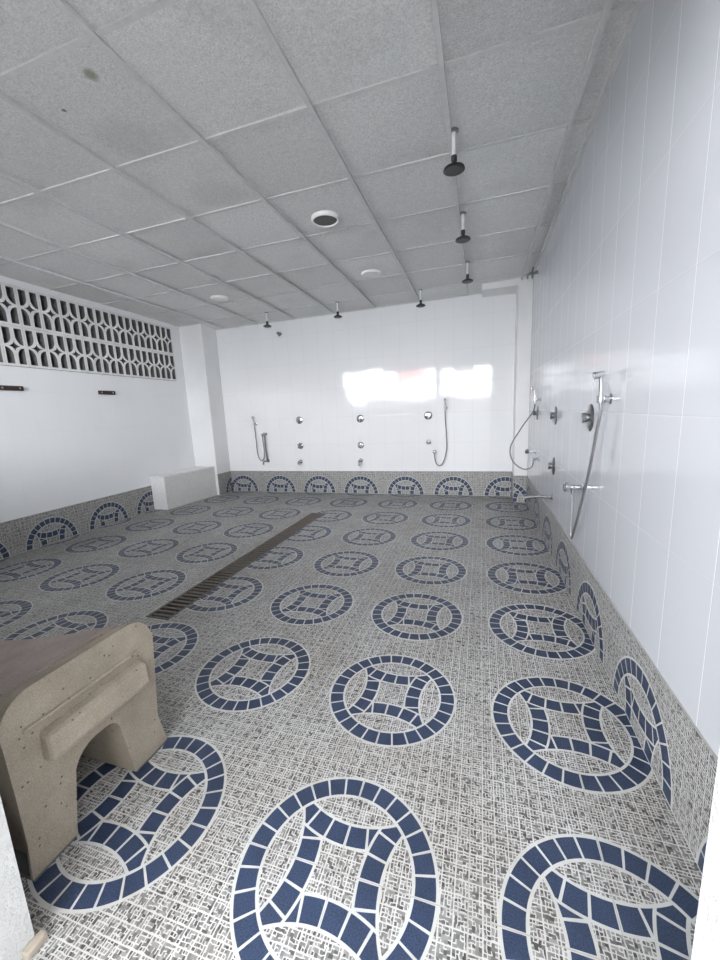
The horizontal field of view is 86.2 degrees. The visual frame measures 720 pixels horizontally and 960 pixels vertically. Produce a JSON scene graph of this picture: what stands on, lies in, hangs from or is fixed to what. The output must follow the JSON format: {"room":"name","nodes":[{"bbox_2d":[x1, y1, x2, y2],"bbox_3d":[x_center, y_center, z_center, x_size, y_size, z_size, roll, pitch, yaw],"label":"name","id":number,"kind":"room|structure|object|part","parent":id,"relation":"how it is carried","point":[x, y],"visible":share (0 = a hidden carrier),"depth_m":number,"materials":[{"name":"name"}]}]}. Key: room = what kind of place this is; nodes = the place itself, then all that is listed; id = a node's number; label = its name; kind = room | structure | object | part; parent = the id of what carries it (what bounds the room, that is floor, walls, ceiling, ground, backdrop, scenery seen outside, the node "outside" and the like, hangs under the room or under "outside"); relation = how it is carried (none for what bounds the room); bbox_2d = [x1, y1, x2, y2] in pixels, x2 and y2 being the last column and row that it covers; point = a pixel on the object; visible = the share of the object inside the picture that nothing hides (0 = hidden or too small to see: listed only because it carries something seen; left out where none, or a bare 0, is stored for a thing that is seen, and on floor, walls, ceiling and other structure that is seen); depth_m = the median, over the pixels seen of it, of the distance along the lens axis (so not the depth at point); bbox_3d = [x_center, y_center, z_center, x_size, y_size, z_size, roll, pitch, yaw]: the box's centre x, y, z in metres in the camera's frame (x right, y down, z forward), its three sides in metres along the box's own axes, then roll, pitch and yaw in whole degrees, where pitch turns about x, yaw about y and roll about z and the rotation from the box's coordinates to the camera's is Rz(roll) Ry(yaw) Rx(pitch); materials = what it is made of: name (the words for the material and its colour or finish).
{"room":"communal shower room","nodes":[
{"label":"communal shower room","id":0,"kind":"room"},
{"bbox_2d":[0,275,194,522],"bbox_3d":[-3.319,-0.725,3.903,0.200,2.750,5.082,0,10,15],"label":"wall","id":1,"kind":"structure","parent":0,"point":[64,443],"depth_m":4.33,"materials":[{"name":"paint"}]},
{"bbox_2d":[0,385,23,390],"bbox_3d":[-3.279,-0.863,3.608,0.032,0.044,0.210,1,10,17],"label":"bar","id":2,"kind":"object","parent":1,"relation":"attached to","point":[2,387],"visible":1,"depth_m":3.61,"materials":[{"name":"brown wood"}]},
{"bbox_2d":[0,486,153,559],"bbox_3d":[-3.311,0.566,3.544,0.006,0.334,3.643,0,10,15],"label":"baseboard","id":3,"kind":"structure","parent":1,"relation":"attached to","point":[20,535],"depth_m":4.15,"materials":[{"name":"tile"}]},
{"bbox_2d":[0,282,176,380],"bbox_3d":[-3.334,-1.456,3.627,0.100,0.750,4.281,0,10,15],"label":"screen","id":4,"kind":"object","parent":1,"relation":"attached to","point":[38,330],"visible":1,"depth_m":4.25,"materials":[{"name":"white paint"}]},
{"bbox_2d":[98,390,115,394],"bbox_3d":[-3.015,-1.041,4.584,0.032,0.044,0.210,1,10,17],"label":"bar","id":5,"kind":"object","parent":1,"relation":"attached to","point":[99,391],"visible":1,"depth_m":4.58,"materials":[{"name":"brown wood"}]},
{"bbox_2d":[179,318,229,494],"bbox_3d":[-2.424,-1.145,6.061,0.407,2.750,0.340,1,10,17],"label":"pillar","id":6,"kind":"structure","parent":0,"point":[199,348],"depth_m":5.91,"materials":[{"name":"white paint"}]},
{"bbox_2d":[217,471,232,494],"bbox_3d":[-2.173,0.045,6.206,0.006,0.334,0.334,1,10,17],"label":"baseboard","id":7,"kind":"structure","parent":6,"relation":"attached to","point":[224,479],"depth_m":6.20,"materials":[{"name":"tile"}]},
{"bbox_2d":[0,0,643,329],"bbox_3d":[-1.061,-1.972,3.062,5.382,0.210,5.270,1,10,17],"label":"ceiling","id":8,"kind":"structure","parent":0,"point":[159,158],"depth_m":2.02,"materials":[{"name":"tile"}]},
{"bbox_2d":[210,295,227,301],"bbox_3d":[-1.645,-2.125,4.495,0.204,0.034,0.204,1,10,17],"label":"recessed light","id":9,"kind":"object","parent":8,"relation":"in","point":[218,298],"visible":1,"depth_m":4.46,"materials":[{"name":"white plastic"}]},
{"bbox_2d":[263,312,271,327],"bbox_3d":[-1.262,-2.174,5.213,0.112,0.190,0.112,-1,10,11],"label":"shower head","id":10,"kind":"object","parent":8,"relation":"attached to","point":[267,325],"visible":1,"depth_m":5.20,"materials":[{"name":"silver metal"}]},
{"bbox_2d":[311,210,338,227],"bbox_3d":[-0.255,-1.907,2.812,0.204,0.032,0.204,1,10,17],"label":"recessed light","id":11,"kind":"object","parent":8,"relation":"in","point":[324,218],"visible":1,"depth_m":2.79,"materials":[{"name":"white plastic"}]},
{"bbox_2d":[334,301,341,317],"bbox_3d":[-0.286,-2.172,4.906,0.112,0.190,0.112,5,13,39],"label":"shower head","id":12,"kind":"object","parent":8,"relation":"attached to","point":[336,302],"visible":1,"depth_m":4.89,"materials":[{"name":"silver metal"}]},
{"bbox_2d":[361,269,380,277],"bbox_3d":[0.114,-2.123,3.951,0.204,0.034,0.204,1,10,17],"label":"recessed light","id":13,"kind":"object","parent":8,"relation":"in","point":[371,273],"visible":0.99,"depth_m":3.92,"materials":[{"name":"white plastic"}]},
{"bbox_2d":[416,289,424,307],"bbox_3d":[0.724,-2.170,4.588,0.112,0.190,0.112,-3,10,-2],"label":"shower head","id":14,"kind":"object","parent":8,"relation":"attached to","point":[420,304],"visible":1,"depth_m":4.58,"materials":[{"name":"silver metal"}]},
{"bbox_2d":[443,127,464,176],"bbox_3d":[0.492,-1.720,2.011,0.112,0.190,0.112,1,10,17],"label":"shower head","id":15,"kind":"object","parent":8,"relation":"attached to","point":[455,168],"visible":0.99,"depth_m":2.00,"materials":[{"name":"silver metal"}]},
{"bbox_2d":[455,211,470,243],"bbox_3d":[0.767,-1.883,2.861,0.112,0.190,0.112,-4,10,-9],"label":"shower head","id":16,"kind":"object","parent":8,"relation":"attached to","point":[463,238],"visible":0.99,"depth_m":2.85,"materials":[{"name":"silver metal"}]},
{"bbox_2d":[462,261,472,283],"bbox_3d":[1.067,-2.064,3.815,0.112,0.190,0.112,6,13,40],"label":"shower head","id":17,"kind":"object","parent":8,"relation":"attached to","point":[467,280],"visible":0.99,"depth_m":3.80,"materials":[{"name":"silver metal"}]},
{"bbox_2d":[482,278,518,296],"bbox_3d":[1.653,-2.352,4.555,0.395,0.225,0.330,1,10,17],"label":"beam","id":18,"kind":"structure","parent":8,"relation":"attached to","point":[510,286],"depth_m":4.46,"materials":[{"name":"white paint"}]},
{"bbox_2d":[0,491,701,959],"bbox_3d":[-0.891,0.690,3.515,5.282,0.120,5.270,1,10,17],"label":"floor","id":19,"kind":"structure","parent":0,"point":[398,731],"depth_m":1.33,"materials":[{"name":"tile"}]},
{"bbox_2d":[0,622,166,881],"bbox_3d":[-1.671,0.760,1.460,1.901,0.525,0.466,1,10,17],"label":"concrete bench","id":20,"kind":"object","parent":19,"relation":"on","point":[92,694],"visible":1,"depth_m":1.11,"materials":[{"name":"beige concrete"}]},
{"bbox_3d":[-1.698,0.616,1.438,1.710,0.192,0.340,1,10,17],"label":"seat","id":21,"kind":"part","parent":20,"relation":"part of","materials":[{"name":"concrete"}]},
{"bbox_2d":[150,466,216,509],"bbox_3d":[-2.578,0.095,5.660,0.351,0.462,0.942,1,10,17],"label":"box","id":22,"kind":"object","parent":19,"relation":"on","point":[177,488],"visible":1,"depth_m":5.47,"materials":[{"name":"white paint"}]},
{"bbox_2d":[146,513,323,619],"bbox_3d":[-0.876,0.674,3.531,0.168,0.104,2.483,1,10,17],"label":"floor drain","id":23,"kind":"object","parent":19,"relation":"in","point":[167,611],"visible":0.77,"depth_m":2.98,"materials":[{"name":"grey metal"}]},
{"bbox_2d":[0,747,719,959],"bbox_3d":[-1.664,-0.264,0.849,5.182,2.750,0.150,1,10,17],"label":"wall","id":24,"kind":"structure","parent":0,"point":[16,928],"depth_m":0.83,"materials":[{"name":"white paint"}]},
{"bbox_2d":[22,929,47,959],"bbox_3d":[-0.750,1.073,0.887,0.022,0.022,0.044,1,10,17],"label":"trim","id":25,"kind":"structure","parent":24,"relation":"attached to","point":[40,938],"depth_m":0.88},
{"bbox_2d":[216,293,515,470],"bbox_3d":[-0.350,-1.176,5.691,5.182,2.750,0.200,1,10,17],"label":"wall","id":26,"kind":"structure","parent":0,"point":[390,366],"depth_m":5.38,"materials":[{"name":"tile"}]},
{"bbox_2d":[251,416,264,460],"bbox_3d":[-1.579,-0.645,6.025,0.175,0.706,0.094,1,10,17],"label":"shower","id":27,"kind":"object","parent":26,"relation":"attached to","point":[252,417],"visible":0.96,"depth_m":6.03,"materials":[{"name":"silver metal"}]},
{"bbox_2d":[262,433,269,464],"bbox_3d":[-1.493,-0.491,6.037,0.099,0.501,0.077,1,10,17],"label":"tap","id":28,"kind":"object","parent":26,"relation":"attached to","point":[263,434],"visible":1,"depth_m":6.02,"materials":[{"name":"silver metal"}]},
{"bbox_2d":[296,417,302,423],"bbox_3d":[-0.926,-0.899,5.790,0.112,0.112,0.059,1,10,17],"label":"shower valve","id":29,"kind":"object","parent":26,"relation":"attached to","point":[299,420],"visible":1,"depth_m":5.80,"materials":[{"name":"silver metal"}]},
{"bbox_2d":[357,415,363,422],"bbox_3d":[-0.004,-0.877,5.504,0.112,0.112,0.059,1,10,17],"label":"shower valve","id":30,"kind":"object","parent":26,"relation":"attached to","point":[360,418],"visible":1,"depth_m":5.51,"materials":[{"name":"silver metal"}]},
{"bbox_2d":[358,442,363,447],"bbox_3d":[0.004,-0.502,5.574,0.096,0.096,0.057,1,10,17],"label":"shower valve","id":31,"kind":"object","parent":26,"relation":"attached to","point":[360,444],"visible":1,"depth_m":5.57,"materials":[{"name":"silver metal"}]},
{"bbox_2d":[231,471,510,495],"bbox_3d":[-0.062,0.033,5.721,4.325,0.334,0.006,1,10,17],"label":"baseboard","id":32,"kind":"structure","parent":26,"relation":"attached to","point":[471,483],"depth_m":5.61,"materials":[{"name":"tile"}]},
{"bbox_2d":[424,411,431,419],"bbox_3d":[0.921,-0.875,5.213,0.112,0.112,0.059,1,10,17],"label":"shower valve","id":33,"kind":"object","parent":26,"relation":"attached to","point":[428,415],"visible":1,"depth_m":5.22,"materials":[{"name":"silver metal"}]},
{"bbox_2d":[433,398,446,465],"bbox_3d":[1.075,-0.639,5.191,0.198,0.911,0.094,1,10,17],"label":"shower","id":34,"kind":"object","parent":26,"relation":"attached to","point":[444,399],"visible":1,"depth_m":5.18,"materials":[{"name":"silver metal"}]},
{"bbox_2d":[512,276,532,475],"bbox_3d":[1.971,-1.107,4.691,0.152,2.750,0.330,1,10,17],"label":"pillar","id":35,"kind":"structure","parent":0,"point":[524,293],"depth_m":4.53,"materials":[{"name":"white paint"}]},
{"bbox_2d":[511,471,526,501],"bbox_3d":[2.019,0.082,4.896,0.152,0.334,0.330,1,10,17],"label":"baseboard","id":36,"kind":"structure","parent":35,"relation":"attached to","point":[520,482],"depth_m":4.75,"materials":[{"name":"tile"}]},
{"bbox_2d":[527,0,719,757],"bbox_3d":[1.469,-0.700,2.508,0.200,2.750,5.270,1,10,17],"label":"wall","id":37,"kind":"structure","parent":0,"point":[626,285],"depth_m":1.31,"materials":[{"name":"tile"}]},
{"bbox_2d":[509,386,540,469],"bbox_3d":[1.623,-0.503,3.779,0.290,0.809,0.073,3,12,31],"label":"shower","id":38,"kind":"object","parent":37,"relation":"attached to","point":[534,388],"visible":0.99,"depth_m":3.76,"materials":[{"name":"silver metal"}]},
{"bbox_2d":[525,448,535,453],"bbox_3d":[1.780,-0.298,4.016,0.106,0.060,0.060,1,10,17],"label":"valve","id":39,"kind":"object","parent":37,"relation":"attached to","point":[527,451],"visible":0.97,"depth_m":4.01,"materials":[{"name":"silver metal"}]},
{"bbox_2d":[527,267,538,278],"bbox_3d":[1.772,-2.128,3.947,0.111,0.108,0.048,1,10,17],"label":"pipe stub","id":40,"kind":"object","parent":37,"relation":"attached to","point":[531,273],"visible":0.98,"depth_m":3.94,"materials":[{"name":"silver metal"}]},
{"bbox_2d":[533,406,537,419],"bbox_3d":[1.786,-0.683,3.919,0.045,0.144,0.144,1,10,17],"label":"shower valve","id":41,"kind":"object","parent":37,"relation":"attached to","point":[535,413],"visible":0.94,"depth_m":3.89,"materials":[{"name":"silver metal"}]},
{"bbox_2d":[523,494,552,499],"bbox_3d":[1.432,0.136,3.100,0.216,0.056,0.056,1,10,17],"label":"spout","id":42,"kind":"object","parent":37,"relation":"attached to","point":[551,495],"visible":0.99,"depth_m":3.09,"materials":[{"name":"silver metal"}]},
{"bbox_2d":[547,457,554,474],"bbox_3d":[1.499,-0.111,3.021,0.045,0.144,0.144,1,10,17],"label":"shower valve","id":43,"kind":"object","parent":37,"relation":"attached to","point":[551,465],"visible":0.98,"depth_m":3.00,"materials":[{"name":"silver metal"}]},
{"bbox_3d":[1.513,-0.111,3.017,0.016,0.144,0.144,1,10,17],"label":"wall plate","id":44,"kind":"part","parent":43,"relation":"part of","materials":[{"name":"silver metal"}]},
{"bbox_2d":[549,406,556,424],"bbox_3d":[1.482,-0.494,2.954,0.045,0.144,0.144,1,10,17],"label":"shower valve","id":45,"kind":"object","parent":37,"relation":"attached to","point":[553,415],"visible":1,"depth_m":2.93,"materials":[{"name":"silver metal"}]},
{"bbox_3d":[1.495,-0.494,2.949,0.016,0.144,0.144,1,10,17],"label":"wall plate","id":46,"kind":"part","parent":45,"relation":"part of","materials":[{"name":"silver metal"}]},
{"bbox_2d":[581,404,593,430],"bbox_3d":[1.188,-0.327,2.018,0.045,0.144,0.144,1,10,17],"label":"shower valve","id":47,"kind":"object","parent":37,"relation":"attached to","point":[588,417],"visible":1,"depth_m":2.00,"materials":[{"name":"silver metal"}]},
{"bbox_3d":[1.174,-0.327,2.022,0.016,0.054,0.054,1,10,17],"label":"handle","id":48,"kind":"part","parent":47,"relation":"part of","materials":[{"name":"silver metal"}]},
{"bbox_3d":[1.201,-0.327,2.014,0.016,0.144,0.144,1,10,17],"label":"wall plate","id":49,"kind":"part","parent":47,"relation":"part of","materials":[{"name":"silver metal"}]},
{"bbox_2d":[563,370,612,538],"bbox_3d":[1.134,-0.075,1.948,0.101,0.894,0.442,1,10,17],"label":"shower","id":50,"kind":"object","parent":37,"relation":"attached to","point":[601,398],"visible":1,"depth_m":1.83,"materials":[{"name":"silver metal"}]},
{"bbox_2d":[526,476,717,873],"bbox_3d":[1.370,0.521,2.569,0.006,0.334,4.590,1,10,17],"label":"baseboard","id":51,"kind":"structure","parent":37,"relation":"attached to","point":[682,762],"depth_m":1.30,"materials":[{"name":"tile"}]}
]}

